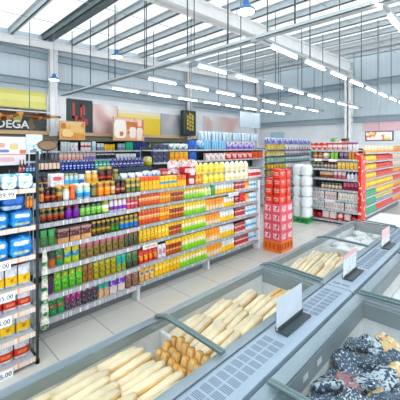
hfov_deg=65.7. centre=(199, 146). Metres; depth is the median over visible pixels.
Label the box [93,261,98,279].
pouch
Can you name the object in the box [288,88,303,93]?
tube light
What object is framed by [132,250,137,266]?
pouch
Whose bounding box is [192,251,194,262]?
packet
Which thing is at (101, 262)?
pouch
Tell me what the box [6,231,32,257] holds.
bag
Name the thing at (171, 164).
bag
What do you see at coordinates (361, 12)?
cable
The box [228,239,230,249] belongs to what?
packet
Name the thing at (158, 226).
packet
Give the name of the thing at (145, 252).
pouch
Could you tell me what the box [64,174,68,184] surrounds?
jar
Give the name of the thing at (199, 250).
packet
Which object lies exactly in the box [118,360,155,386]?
stick
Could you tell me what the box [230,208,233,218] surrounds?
packet
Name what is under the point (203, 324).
baguette
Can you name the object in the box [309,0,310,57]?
cable
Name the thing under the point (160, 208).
packet
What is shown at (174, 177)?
carton
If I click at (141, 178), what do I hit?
carton
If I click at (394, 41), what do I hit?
trim
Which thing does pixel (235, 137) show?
pack
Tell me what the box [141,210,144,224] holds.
packet
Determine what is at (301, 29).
cable
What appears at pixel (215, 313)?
baguette
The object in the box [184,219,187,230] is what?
packet
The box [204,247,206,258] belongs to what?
packet
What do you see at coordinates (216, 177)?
squeeze bottle
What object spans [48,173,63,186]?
carton
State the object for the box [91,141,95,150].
carton
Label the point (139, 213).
packet
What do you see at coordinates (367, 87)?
tube light
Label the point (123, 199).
jar
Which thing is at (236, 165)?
squeeze bottle
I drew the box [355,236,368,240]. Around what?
bag
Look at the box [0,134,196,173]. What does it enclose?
wall shelving
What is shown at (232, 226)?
packet
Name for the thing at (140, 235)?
packet
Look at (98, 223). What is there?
jar
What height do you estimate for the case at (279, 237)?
0.182 m
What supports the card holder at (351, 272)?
on the spine
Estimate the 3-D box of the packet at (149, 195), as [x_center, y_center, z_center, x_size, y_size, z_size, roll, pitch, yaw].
[-0.740,0.746,4.483,0.048,0.190,0.038,0,0,-43]
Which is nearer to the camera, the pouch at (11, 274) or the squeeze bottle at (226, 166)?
the pouch at (11, 274)
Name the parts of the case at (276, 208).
print panel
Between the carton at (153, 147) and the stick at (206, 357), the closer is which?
the stick at (206, 357)
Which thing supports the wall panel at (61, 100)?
attached to the wall at (120, 105)
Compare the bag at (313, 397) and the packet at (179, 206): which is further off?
the packet at (179, 206)
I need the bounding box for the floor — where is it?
[0,199,399,388]
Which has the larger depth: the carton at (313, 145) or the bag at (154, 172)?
the carton at (313, 145)
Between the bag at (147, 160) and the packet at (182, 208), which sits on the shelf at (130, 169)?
the bag at (147, 160)
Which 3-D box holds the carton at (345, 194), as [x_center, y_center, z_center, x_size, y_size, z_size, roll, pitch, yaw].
[3.933,1.335,8.318,0.061,0.200,0.076,0,0,-43]
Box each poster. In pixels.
[93,104,116,132]
[161,113,180,135]
[204,115,237,133]
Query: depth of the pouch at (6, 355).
2.89 m
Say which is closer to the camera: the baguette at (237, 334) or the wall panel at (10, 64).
the baguette at (237, 334)
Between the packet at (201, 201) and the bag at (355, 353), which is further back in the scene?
the packet at (201, 201)
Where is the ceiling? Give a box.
[0,0,399,70]
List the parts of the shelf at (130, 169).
price rail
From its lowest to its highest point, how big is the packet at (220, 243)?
0.230 m
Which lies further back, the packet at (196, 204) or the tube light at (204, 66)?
the tube light at (204, 66)
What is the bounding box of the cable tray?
[60,0,399,95]
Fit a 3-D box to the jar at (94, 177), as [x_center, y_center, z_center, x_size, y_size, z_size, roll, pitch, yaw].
[-1.452,0.409,4.258,0.080,0.170,0.082,0,0,-43]
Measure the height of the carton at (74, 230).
0.165 m
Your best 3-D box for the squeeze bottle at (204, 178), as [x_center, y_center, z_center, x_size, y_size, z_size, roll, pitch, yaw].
[0.083,0.535,5.307,0.093,0.175,0.129,0,0,37]
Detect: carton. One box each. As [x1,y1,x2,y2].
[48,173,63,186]
[55,227,68,243]
[60,142,63,150]
[67,224,79,241]
[70,143,73,150]
[74,143,77,150]
[78,174,84,183]
[78,223,90,238]
[80,142,83,150]
[84,142,87,150]
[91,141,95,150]
[124,142,128,149]
[129,142,132,149]
[139,177,143,190]
[144,177,147,190]
[148,177,151,189]
[151,145,157,149]
[151,152,157,156]
[151,157,157,162]
[151,176,155,189]
[156,176,159,188]
[160,177,163,188]
[162,176,168,187]
[168,152,173,160]
[169,176,172,187]
[173,175,176,186]
[174,152,178,160]
[175,175,181,186]
[179,152,183,159]
[180,166,190,174]
[182,175,185,185]
[184,152,187,159]
[185,168,195,176]
[186,176,194,185]
[187,140,195,148]
[188,152,195,160]
[203,153,210,159]
[211,153,215,159]
[216,153,220,159]
[224,152,231,158]
[226,142,231,148]
[232,142,237,148]
[232,152,236,158]
[233,182,237,190]
[233,195,237,204]
[233,208,237,217]
[233,222,237,233]
[234,237,237,247]
[236,207,241,216]
[237,152,242,158]
[237,221,241,232]
[237,235,241,245]
[238,142,243,148]
[240,220,244,231]
[241,181,244,189]
[241,206,244,215]
[241,234,244,244]
[243,152,247,158]
[244,142,248,148]
[245,233,247,243]
[249,143,253,148]
[252,152,257,157]
[265,144,269,149]
[311,143,315,149]
[316,143,321,149]
[321,190,324,197]
[321,200,324,207]
[322,143,327,149]
[322,210,329,218]
[328,143,332,149]
[330,211,337,219]
[333,143,337,149]
[334,202,337,209]
[338,143,342,149]
[343,143,347,149]
[344,193,347,200]
[344,213,350,221]
[345,162,349,169]
[348,142,352,149]
[350,162,353,169]
[351,204,354,211]
[353,142,357,149]
[354,162,357,169]
[361,146,366,152]
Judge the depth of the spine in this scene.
3.19 m
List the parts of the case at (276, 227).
print panel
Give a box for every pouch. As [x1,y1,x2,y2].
[0,271,3,290]
[0,319,14,338]
[0,345,12,365]
[2,295,16,312]
[5,265,16,288]
[13,339,28,358]
[14,261,24,280]
[15,314,29,332]
[17,291,30,307]
[18,262,29,284]
[40,230,46,246]
[47,275,52,294]
[48,228,54,245]
[49,251,54,267]
[49,299,56,316]
[53,271,60,292]
[55,248,62,265]
[57,296,64,313]
[61,269,67,289]
[63,246,70,263]
[65,294,69,310]
[68,267,74,287]
[70,293,75,308]
[72,245,78,261]
[75,265,81,285]
[76,290,80,306]
[79,243,85,259]
[81,288,86,304]
[82,264,87,282]
[86,241,92,257]
[87,287,92,302]
[88,262,92,281]
[93,240,99,255]
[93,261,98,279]
[93,285,97,300]
[98,283,103,298]
[99,259,104,277]
[100,238,105,253]
[104,281,108,295]
[105,257,110,275]
[106,237,111,251]
[109,278,116,294]
[110,256,115,273]
[112,236,117,250]
[116,254,120,271]
[117,276,124,290]
[118,234,123,248]
[121,253,125,270]
[124,233,128,247]
[125,274,131,288]
[126,251,131,268]
[129,232,132,245]
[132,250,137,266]
[132,271,137,285]
[133,231,137,244]
[138,249,142,264]
[139,268,143,282]
[143,249,147,262]
[144,266,148,280]
[148,248,152,261]
[149,264,153,278]
[153,247,156,259]
[338,171,341,178]
[339,152,343,158]
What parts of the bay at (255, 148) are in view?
panel, price rail, price rail, price rail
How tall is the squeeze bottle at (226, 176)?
0.175 m
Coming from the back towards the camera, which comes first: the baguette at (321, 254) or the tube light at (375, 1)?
the baguette at (321, 254)
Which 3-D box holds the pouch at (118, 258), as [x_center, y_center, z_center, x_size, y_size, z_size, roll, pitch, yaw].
[-1.081,1.544,4.108,0.069,0.220,0.040,0,0,-42]
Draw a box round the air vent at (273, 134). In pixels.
[271,132,283,137]
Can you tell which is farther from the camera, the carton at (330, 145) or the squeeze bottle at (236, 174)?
the carton at (330, 145)
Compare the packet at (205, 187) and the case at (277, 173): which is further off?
the case at (277, 173)
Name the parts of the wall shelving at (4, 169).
price rail, price rail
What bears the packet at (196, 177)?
on the bay at (205, 263)
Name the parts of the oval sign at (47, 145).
oval panel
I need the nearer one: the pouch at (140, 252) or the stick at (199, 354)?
the stick at (199, 354)
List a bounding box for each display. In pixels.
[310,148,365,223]
[323,138,344,142]
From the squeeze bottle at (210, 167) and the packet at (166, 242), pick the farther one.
the squeeze bottle at (210, 167)
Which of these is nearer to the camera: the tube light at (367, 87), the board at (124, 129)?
the tube light at (367, 87)
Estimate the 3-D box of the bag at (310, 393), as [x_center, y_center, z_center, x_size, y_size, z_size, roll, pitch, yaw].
[0.628,1.402,1.657,0.136,0.122,0.195,0,0,-29]
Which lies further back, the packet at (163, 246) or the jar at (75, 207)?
the packet at (163, 246)
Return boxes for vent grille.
[183,335,283,399]
[302,288,341,315]
[356,249,387,268]
[390,231,399,242]
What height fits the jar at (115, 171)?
0.170 m
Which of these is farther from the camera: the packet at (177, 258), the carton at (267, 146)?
the carton at (267, 146)
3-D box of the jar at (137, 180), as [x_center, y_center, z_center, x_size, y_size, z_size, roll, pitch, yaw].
[-0.872,0.530,4.321,0.074,0.185,0.072,0,0,44]
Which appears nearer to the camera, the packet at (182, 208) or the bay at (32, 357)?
the bay at (32, 357)
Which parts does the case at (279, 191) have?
print panel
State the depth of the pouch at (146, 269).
4.43 m
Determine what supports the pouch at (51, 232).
on the bay at (75, 313)
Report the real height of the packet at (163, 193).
0.190 m
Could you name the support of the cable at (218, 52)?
hanging from the ceiling
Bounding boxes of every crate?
[263,238,292,253]
[293,216,312,223]
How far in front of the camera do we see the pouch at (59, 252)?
3.55 m
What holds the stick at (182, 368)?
in the basket
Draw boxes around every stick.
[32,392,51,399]
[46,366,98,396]
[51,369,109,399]
[67,376,110,399]
[82,381,119,399]
[94,346,136,368]
[96,388,120,399]
[99,347,144,373]
[110,352,151,381]
[117,392,137,399]
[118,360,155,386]
[120,360,165,392]
[121,366,172,397]
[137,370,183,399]
[148,380,179,399]
[153,348,163,361]
[159,351,169,365]
[162,340,170,351]
[166,357,175,367]
[168,313,199,335]
[168,346,176,357]
[169,336,177,346]
[172,350,180,363]
[172,363,180,372]
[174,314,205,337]
[176,336,184,350]
[178,366,186,376]
[180,342,189,358]
[180,355,189,370]
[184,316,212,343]
[186,346,195,357]
[186,358,197,375]
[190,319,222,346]
[192,363,200,370]
[194,350,203,363]
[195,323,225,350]
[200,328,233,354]
[201,354,210,364]
[203,298,225,315]
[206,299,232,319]
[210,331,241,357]
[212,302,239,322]
[223,306,243,325]
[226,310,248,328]
[232,289,253,302]
[233,313,256,331]
[239,290,257,307]
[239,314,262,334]
[244,294,265,311]
[249,296,271,314]
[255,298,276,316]
[262,306,275,320]
[267,288,280,296]
[275,289,290,297]
[291,258,301,267]
[293,257,306,268]
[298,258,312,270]
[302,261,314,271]
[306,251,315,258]
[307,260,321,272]
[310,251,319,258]
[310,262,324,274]
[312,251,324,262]
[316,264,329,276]
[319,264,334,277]
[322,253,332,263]
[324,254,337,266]
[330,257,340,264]
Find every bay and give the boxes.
[0,151,39,372]
[23,192,139,333]
[122,183,209,292]
[140,147,263,206]
[192,177,259,264]
[255,148,310,201]
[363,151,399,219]
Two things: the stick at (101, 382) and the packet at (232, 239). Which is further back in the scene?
the packet at (232, 239)
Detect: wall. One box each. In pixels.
[0,93,253,142]
[260,120,399,200]
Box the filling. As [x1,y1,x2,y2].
[265,241,290,250]
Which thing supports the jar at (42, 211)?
on the bay at (75, 313)
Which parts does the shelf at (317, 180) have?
panel, price rail, price rail, price rail, price rail, price rail, price rail, price rail, price rail, corner post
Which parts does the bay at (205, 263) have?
panel, shelf, shelf, shelf, shelf, price rail, price rail, price rail, price rail, price rail, price rail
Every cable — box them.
[108,19,108,79]
[144,1,144,73]
[153,31,153,90]
[189,42,189,96]
[194,0,194,59]
[218,52,218,100]
[240,0,240,72]
[242,55,242,104]
[255,44,255,95]
[267,0,267,31]
[275,12,275,81]
[278,51,278,100]
[280,68,280,110]
[301,29,301,89]
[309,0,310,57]
[322,34,322,95]
[339,0,339,71]
[361,12,361,81]
[391,33,391,94]
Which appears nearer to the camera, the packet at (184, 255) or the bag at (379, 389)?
the bag at (379, 389)
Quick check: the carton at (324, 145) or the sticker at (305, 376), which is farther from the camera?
the carton at (324, 145)
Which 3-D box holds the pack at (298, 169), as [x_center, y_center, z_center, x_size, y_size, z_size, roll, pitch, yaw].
[2.886,0.632,8.688,0.500,0.285,0.350,0,0,44]
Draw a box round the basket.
[392,287,399,299]
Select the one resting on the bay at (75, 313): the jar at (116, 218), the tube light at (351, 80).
the jar at (116, 218)
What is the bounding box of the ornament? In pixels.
[0,21,60,120]
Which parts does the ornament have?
rail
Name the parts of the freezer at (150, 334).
lid frame, lid frame, lid frame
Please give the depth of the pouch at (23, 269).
3.00 m
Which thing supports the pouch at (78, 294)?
on the bay at (75, 313)
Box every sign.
[0,107,45,130]
[38,140,57,158]
[67,98,91,132]
[181,100,195,135]
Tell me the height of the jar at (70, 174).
0.150 m
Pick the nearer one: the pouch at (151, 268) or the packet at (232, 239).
the pouch at (151, 268)
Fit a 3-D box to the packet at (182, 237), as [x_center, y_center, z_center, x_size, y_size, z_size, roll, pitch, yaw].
[-0.278,1.539,4.954,0.063,0.230,0.050,0,0,-43]
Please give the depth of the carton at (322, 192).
8.76 m
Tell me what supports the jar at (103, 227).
on the bay at (75, 313)
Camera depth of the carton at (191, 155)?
8.43 m
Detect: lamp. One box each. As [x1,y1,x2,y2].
[48,73,58,80]
[111,49,122,58]
[236,0,255,15]
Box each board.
[0,137,25,165]
[26,134,42,166]
[59,121,84,139]
[113,117,143,140]
[239,111,259,128]
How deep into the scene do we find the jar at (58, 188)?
3.53 m
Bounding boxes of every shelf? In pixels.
[9,166,151,182]
[32,170,239,187]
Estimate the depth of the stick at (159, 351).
1.92 m
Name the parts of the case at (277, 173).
print panel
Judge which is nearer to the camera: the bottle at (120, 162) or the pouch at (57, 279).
the pouch at (57, 279)
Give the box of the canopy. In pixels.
[0,135,196,142]
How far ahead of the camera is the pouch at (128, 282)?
4.19 m
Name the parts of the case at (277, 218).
print panel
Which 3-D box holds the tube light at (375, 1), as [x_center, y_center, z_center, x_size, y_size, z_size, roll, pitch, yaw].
[1.670,-1.522,3.055,0.040,0.071,0.800,0,0,44]
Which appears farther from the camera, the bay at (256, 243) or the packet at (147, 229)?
the bay at (256, 243)
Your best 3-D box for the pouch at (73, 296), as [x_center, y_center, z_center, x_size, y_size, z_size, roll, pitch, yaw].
[-1.507,1.810,3.675,0.059,0.200,0.034,0,0,-44]
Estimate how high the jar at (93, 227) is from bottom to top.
0.175 m
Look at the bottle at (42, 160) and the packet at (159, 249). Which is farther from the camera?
the bottle at (42, 160)
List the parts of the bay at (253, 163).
panel, price rail, price rail, panel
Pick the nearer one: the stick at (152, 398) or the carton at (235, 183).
the stick at (152, 398)
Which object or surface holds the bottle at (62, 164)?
on the shelf at (130, 169)
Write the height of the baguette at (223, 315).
0.112 m
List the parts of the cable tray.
hanger rod, hanger rod, hanger rod, hanger rod, hanger rod, hanger rod, hanger rod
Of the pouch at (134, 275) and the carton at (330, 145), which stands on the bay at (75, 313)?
the pouch at (134, 275)
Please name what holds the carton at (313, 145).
on the shelf at (317, 180)
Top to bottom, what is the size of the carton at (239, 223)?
0.200 m
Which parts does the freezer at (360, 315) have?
lid frame, lid frame, lid frame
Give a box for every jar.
[26,196,28,207]
[30,196,32,207]
[39,175,41,187]
[39,188,43,203]
[40,208,45,222]
[42,175,47,186]
[44,188,49,202]
[46,208,51,221]
[50,187,55,201]
[52,207,57,220]
[56,186,61,201]
[58,206,63,219]
[62,185,68,200]
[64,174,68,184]
[64,205,71,218]
[69,173,72,184]
[69,185,74,199]
[72,204,78,217]
[73,173,77,182]
[76,184,82,198]
[79,203,84,216]
[83,183,89,197]
[85,171,90,182]
[85,202,89,215]
[90,202,95,214]
[91,170,97,181]
[91,182,96,196]
[91,221,95,235]
[96,201,100,213]
[96,220,100,234]
[97,182,103,196]
[98,167,104,181]
[101,200,108,212]
[101,219,105,233]
[103,181,109,195]
[105,166,111,180]
[105,219,109,232]
[108,199,112,211]
[110,181,114,194]
[110,218,114,231]
[112,169,117,179]
[113,199,117,210]
[115,180,119,193]
[115,217,118,230]
[118,198,121,210]
[119,216,123,229]
[120,179,124,193]
[122,197,125,209]
[124,215,128,228]
[125,179,129,192]
[126,197,129,208]
[128,214,132,227]
[130,179,134,192]
[130,196,133,208]
[133,213,137,226]
[134,196,137,207]
[135,178,139,191]
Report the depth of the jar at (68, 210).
3.60 m
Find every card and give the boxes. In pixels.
[143,242,157,249]
[228,192,238,196]
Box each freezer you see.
[0,263,322,399]
[249,291,399,399]
[262,219,396,284]
[355,251,399,308]
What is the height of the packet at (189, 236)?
0.230 m
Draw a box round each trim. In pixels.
[0,0,395,71]
[0,33,259,83]
[0,43,254,96]
[0,74,253,112]
[0,130,196,138]
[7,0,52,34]
[40,0,117,41]
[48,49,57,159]
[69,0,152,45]
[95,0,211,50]
[118,0,261,54]
[138,0,308,57]
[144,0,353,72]
[156,0,357,61]
[175,0,399,64]
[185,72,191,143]
[188,5,399,66]
[202,15,399,69]
[215,26,398,71]
[226,32,399,73]
[241,38,399,74]
[248,44,399,76]
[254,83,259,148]
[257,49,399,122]
[260,75,399,98]
[260,114,399,127]
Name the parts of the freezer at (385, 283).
lid frame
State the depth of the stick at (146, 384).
1.66 m
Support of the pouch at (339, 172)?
on the shelf at (317, 180)
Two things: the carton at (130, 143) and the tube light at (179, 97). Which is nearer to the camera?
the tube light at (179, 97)
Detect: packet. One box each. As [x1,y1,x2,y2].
[138,194,141,206]
[138,210,141,225]
[138,229,142,243]
[141,194,144,205]
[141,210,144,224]
[142,228,145,242]
[144,194,147,205]
[144,209,147,223]
[146,227,149,240]
[147,209,150,223]
[148,193,150,204]
[150,193,153,204]
[150,208,153,222]
[150,227,153,239]
[153,193,156,203]
[153,208,156,221]
[153,226,157,239]
[154,263,157,276]
[156,207,158,221]
[157,225,160,238]
[157,244,161,258]
[158,262,161,275]
[159,192,161,202]
[159,207,161,220]
[161,224,164,237]
[161,243,165,257]
[162,191,164,202]
[162,206,164,220]
[162,261,165,273]
[164,206,166,219]
[165,191,167,202]
[165,223,168,236]
[165,240,168,255]
[165,259,168,272]
[168,239,171,254]
[169,205,171,218]
[169,258,172,271]
[170,190,172,201]
[171,222,173,234]
[172,204,174,217]
[172,238,174,253]
[173,190,175,200]
[173,257,175,269]
[175,204,177,217]
[175,237,178,252]
[176,221,178,232]
[176,256,179,268]
[178,189,180,199]
[178,203,180,216]
[178,236,181,251]
[179,255,182,267]
[180,203,183,216]
[181,220,184,231]
[181,236,184,250]
[183,189,186,199]
[183,202,186,215]
[183,254,185,266]
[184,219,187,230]
[184,235,187,249]
[186,188,189,198]
[186,202,188,214]
[186,253,188,265]
[187,218,190,230]
[187,234,190,248]
[189,201,191,214]
[189,252,191,263]
[190,218,193,229]
[190,233,193,247]
[192,201,194,213]
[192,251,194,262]
[193,232,196,246]
[194,200,197,213]
[194,217,196,228]
[195,175,198,184]
[195,187,197,197]
[195,250,197,261]
[196,216,199,227]
[197,232,199,245]
[198,174,201,183]
[198,187,200,196]
[198,249,200,260]
[199,215,202,226]
[199,231,202,244]
[200,200,202,211]
[201,248,203,259]
[202,215,205,226]
[202,230,205,243]
[203,186,206,195]
[203,199,205,211]
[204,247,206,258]
[205,199,208,210]
[205,214,208,225]
[205,229,208,242]
[206,246,209,257]
[207,185,210,195]
[208,199,211,210]
[208,213,211,224]
[208,228,211,241]
[210,185,213,194]
[210,245,212,256]
[211,198,214,209]
[211,228,213,240]
[213,244,215,255]
[214,185,217,194]
[214,197,217,208]
[214,212,216,223]
[214,227,216,240]
[216,212,219,222]
[216,226,219,239]
[216,243,218,253]
[217,197,220,208]
[219,211,222,221]
[219,226,222,238]
[219,242,221,252]
[220,196,223,207]
[222,210,225,220]
[222,225,225,237]
[222,241,224,251]
[225,240,227,250]
[226,196,228,206]
[228,209,230,219]
[228,223,230,235]
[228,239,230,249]
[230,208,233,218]
[230,223,233,234]
[231,238,233,248]
[245,181,248,189]
[245,193,248,202]
[245,220,247,230]
[247,219,250,229]
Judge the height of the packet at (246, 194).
0.180 m
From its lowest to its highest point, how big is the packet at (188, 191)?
0.190 m
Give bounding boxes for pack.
[197,131,210,139]
[202,140,210,148]
[210,140,218,148]
[211,132,221,139]
[219,140,225,148]
[220,132,231,140]
[231,133,240,140]
[240,133,249,140]
[250,134,257,140]
[264,137,273,143]
[273,138,279,143]
[279,138,284,143]
[285,138,290,143]
[292,164,311,174]
[292,175,312,185]
[292,185,312,196]
[292,195,311,206]
[292,206,312,217]
[298,139,305,144]
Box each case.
[264,202,273,212]
[264,212,271,221]
[264,221,271,230]
[264,230,271,239]
[265,186,274,194]
[266,177,273,185]
[266,194,273,202]
[272,203,286,213]
[272,213,286,223]
[272,222,286,232]
[272,231,286,241]
[273,169,284,177]
[273,195,284,203]
[274,178,285,186]
[274,186,284,195]
[285,169,290,177]
[285,185,290,193]
[285,194,290,202]
[286,177,290,185]
[286,202,291,211]
[287,211,291,220]
[287,220,291,229]
[287,229,291,239]
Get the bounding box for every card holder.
[275,283,310,336]
[342,248,363,281]
[381,226,395,249]
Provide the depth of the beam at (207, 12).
7.71 m
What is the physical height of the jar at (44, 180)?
0.150 m
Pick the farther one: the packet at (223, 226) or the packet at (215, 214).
the packet at (223, 226)
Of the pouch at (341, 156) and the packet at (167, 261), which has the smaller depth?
the packet at (167, 261)
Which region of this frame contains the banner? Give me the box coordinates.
[363,121,399,130]
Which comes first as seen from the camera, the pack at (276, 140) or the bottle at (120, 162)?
the bottle at (120, 162)
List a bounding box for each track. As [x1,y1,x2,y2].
[106,84,291,113]
[141,74,323,110]
[190,60,362,107]
[263,39,399,99]
[382,5,399,21]
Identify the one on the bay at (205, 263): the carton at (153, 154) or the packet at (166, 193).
the packet at (166, 193)
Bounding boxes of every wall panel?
[0,27,253,115]
[0,88,45,109]
[47,95,65,131]
[118,109,159,134]
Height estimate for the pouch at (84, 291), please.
0.200 m
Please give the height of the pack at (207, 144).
0.270 m
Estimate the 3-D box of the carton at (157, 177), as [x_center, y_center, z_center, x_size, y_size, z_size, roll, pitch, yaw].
[-0.638,0.528,4.594,0.062,0.190,0.050,0,0,-44]
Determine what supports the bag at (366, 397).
on the bag at (379, 389)
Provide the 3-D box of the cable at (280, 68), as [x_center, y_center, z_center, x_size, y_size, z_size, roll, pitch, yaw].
[3.609,-2.638,13.878,0.021,2.096,0.021,0,0,44]
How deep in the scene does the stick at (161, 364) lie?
1.72 m
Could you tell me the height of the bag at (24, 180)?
0.148 m
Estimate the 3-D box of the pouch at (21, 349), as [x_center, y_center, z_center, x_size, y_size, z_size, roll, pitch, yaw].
[-1.731,1.928,3.003,0.063,0.190,0.139,0,0,43]
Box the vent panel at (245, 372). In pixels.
[175,283,353,399]
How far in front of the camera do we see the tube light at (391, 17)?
3.69 m
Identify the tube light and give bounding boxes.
[112,86,138,92]
[148,76,175,84]
[148,92,170,96]
[178,96,196,100]
[186,84,208,90]
[198,63,226,73]
[204,100,219,104]
[216,90,234,95]
[235,73,257,81]
[241,95,256,99]
[262,99,275,103]
[265,82,282,88]
[270,43,297,58]
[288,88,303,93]
[305,59,324,70]
[308,93,320,98]
[330,70,345,79]
[350,79,362,86]
[366,86,376,91]
[372,0,382,8]
[387,12,399,30]
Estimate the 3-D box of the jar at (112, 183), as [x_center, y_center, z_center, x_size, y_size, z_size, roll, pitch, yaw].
[-1.143,0.533,4.045,0.066,0.180,0.065,0,0,42]
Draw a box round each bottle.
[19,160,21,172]
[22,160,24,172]
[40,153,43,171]
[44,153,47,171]
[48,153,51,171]
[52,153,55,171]
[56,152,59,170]
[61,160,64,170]
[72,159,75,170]
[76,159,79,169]
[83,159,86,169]
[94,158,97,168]
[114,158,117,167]
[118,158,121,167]
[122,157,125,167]
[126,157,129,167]
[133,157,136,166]
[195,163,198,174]
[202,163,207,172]
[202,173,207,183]
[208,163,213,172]
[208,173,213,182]
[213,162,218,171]
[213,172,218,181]
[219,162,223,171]
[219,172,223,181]
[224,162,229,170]
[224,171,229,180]
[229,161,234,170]
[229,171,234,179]
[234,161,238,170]
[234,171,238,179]
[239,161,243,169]
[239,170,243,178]
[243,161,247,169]
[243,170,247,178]
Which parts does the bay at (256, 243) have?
panel, shelf, price rail, price rail, price rail, price rail, price rail, price rail, panel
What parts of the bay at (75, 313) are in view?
hanging strip, panel, shelf, shelf, shelf, shelf, shelf, shelf, price rail, price rail, price rail, price rail, price rail, price rail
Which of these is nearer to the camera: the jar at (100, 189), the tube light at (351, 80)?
the jar at (100, 189)
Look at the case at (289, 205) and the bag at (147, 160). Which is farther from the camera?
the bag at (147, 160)
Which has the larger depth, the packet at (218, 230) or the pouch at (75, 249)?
the packet at (218, 230)
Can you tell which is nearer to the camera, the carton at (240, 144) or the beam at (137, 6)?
the beam at (137, 6)
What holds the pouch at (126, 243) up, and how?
on the bay at (75, 313)
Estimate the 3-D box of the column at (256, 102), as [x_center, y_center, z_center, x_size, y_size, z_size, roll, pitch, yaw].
[3.036,-0.630,16.447,0.280,5.461,0.280,0,0,44]
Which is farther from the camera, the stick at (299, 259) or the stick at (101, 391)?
the stick at (299, 259)
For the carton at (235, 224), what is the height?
0.200 m
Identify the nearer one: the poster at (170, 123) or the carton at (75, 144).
the carton at (75, 144)
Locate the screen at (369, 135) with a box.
[365,131,393,140]
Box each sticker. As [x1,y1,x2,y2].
[303,372,307,382]
[317,356,321,366]
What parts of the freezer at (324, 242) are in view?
lid frame, lid frame, lid frame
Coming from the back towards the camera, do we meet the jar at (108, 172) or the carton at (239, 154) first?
the carton at (239, 154)
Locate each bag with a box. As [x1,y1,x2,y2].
[0,174,16,189]
[0,194,24,210]
[0,209,8,229]
[0,236,8,260]
[6,207,31,227]
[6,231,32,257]
[16,173,32,188]
[118,173,126,178]
[127,172,134,177]
[135,172,142,176]
[142,171,151,175]
[143,156,151,166]
[151,170,160,175]
[157,168,168,175]
[167,160,178,171]
[168,143,175,149]
[170,169,177,174]
[175,144,181,149]
[178,159,188,173]
[182,144,187,149]
[187,159,196,167]
[196,140,203,148]
[306,391,326,397]
[307,393,317,399]
[311,376,344,391]
[316,392,336,399]
[319,371,339,393]
[323,152,329,158]
[328,367,338,372]
[331,348,363,374]
[332,242,347,247]
[332,371,362,393]
[336,246,350,250]
[336,386,365,399]
[338,213,343,220]
[343,237,356,239]
[343,337,374,351]
[346,239,360,246]
[349,351,359,356]
[352,354,378,368]
[353,231,366,236]
[353,246,363,252]
[353,334,368,353]
[354,373,381,390]
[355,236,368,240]
[360,239,372,244]
[362,334,384,353]
[362,395,379,399]
[363,368,374,391]
[365,353,388,367]
[367,386,382,395]
[370,364,399,391]
[370,391,399,399]
[372,234,380,239]
[374,332,399,351]
[377,351,399,363]
[387,348,398,351]
[388,361,399,373]
[391,386,399,394]
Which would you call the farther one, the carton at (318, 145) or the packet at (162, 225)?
the carton at (318, 145)
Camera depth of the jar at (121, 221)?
4.11 m
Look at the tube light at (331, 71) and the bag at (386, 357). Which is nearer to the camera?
the bag at (386, 357)
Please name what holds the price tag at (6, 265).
attached to the bay at (32, 357)
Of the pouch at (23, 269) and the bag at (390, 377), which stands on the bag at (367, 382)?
the bag at (390, 377)
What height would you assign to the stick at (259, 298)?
0.103 m
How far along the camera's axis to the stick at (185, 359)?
1.85 m
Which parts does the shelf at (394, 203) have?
panel, price rail, price rail, price rail, price rail, price rail, price rail, price rail, price rail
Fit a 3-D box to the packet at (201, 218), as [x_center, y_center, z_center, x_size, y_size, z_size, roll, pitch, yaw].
[0.014,1.260,5.251,0.063,0.190,0.050,0,0,-43]
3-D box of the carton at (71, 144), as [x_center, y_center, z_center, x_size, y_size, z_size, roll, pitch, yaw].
[-3.738,-0.010,9.009,0.084,0.240,0.106,0,0,43]
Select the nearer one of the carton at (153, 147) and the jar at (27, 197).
the jar at (27, 197)
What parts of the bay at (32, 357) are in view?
shelf, shelf, shelf, shelf, shelf, price rail, price rail, price rail, price rail, price rail, price rail, price rail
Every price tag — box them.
[0,190,15,199]
[0,260,10,271]
[0,291,14,303]
[0,315,11,328]
[0,367,12,381]
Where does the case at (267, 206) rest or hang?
on the case at (267, 215)
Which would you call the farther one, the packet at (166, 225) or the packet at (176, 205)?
the packet at (176, 205)
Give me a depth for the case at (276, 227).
6.16 m
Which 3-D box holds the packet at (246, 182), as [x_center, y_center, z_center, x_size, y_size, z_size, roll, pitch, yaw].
[0.920,0.756,6.174,0.070,0.170,0.122,0,0,43]
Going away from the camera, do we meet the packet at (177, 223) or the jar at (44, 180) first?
the jar at (44, 180)
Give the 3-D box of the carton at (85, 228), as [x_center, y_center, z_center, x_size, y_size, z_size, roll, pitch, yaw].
[-1.410,1.022,3.780,0.099,0.165,0.123,0,0,42]
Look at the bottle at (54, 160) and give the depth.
5.85 m
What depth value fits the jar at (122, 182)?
4.12 m
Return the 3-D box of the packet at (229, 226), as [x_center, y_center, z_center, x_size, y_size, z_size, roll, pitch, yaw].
[0.543,1.544,5.789,0.058,0.220,0.074,0,0,41]
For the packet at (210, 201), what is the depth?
5.38 m
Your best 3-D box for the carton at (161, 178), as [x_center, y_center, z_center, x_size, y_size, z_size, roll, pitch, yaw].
[-0.585,0.535,4.649,0.075,0.175,0.060,0,0,-44]
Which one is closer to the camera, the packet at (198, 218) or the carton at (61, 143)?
the packet at (198, 218)
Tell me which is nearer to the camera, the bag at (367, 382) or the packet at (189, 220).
the bag at (367, 382)
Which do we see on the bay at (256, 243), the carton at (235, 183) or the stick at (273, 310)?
the carton at (235, 183)
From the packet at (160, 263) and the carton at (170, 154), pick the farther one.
the carton at (170, 154)
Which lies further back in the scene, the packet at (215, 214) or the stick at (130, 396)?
the packet at (215, 214)
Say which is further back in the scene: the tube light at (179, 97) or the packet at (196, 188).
the tube light at (179, 97)
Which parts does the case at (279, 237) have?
print panel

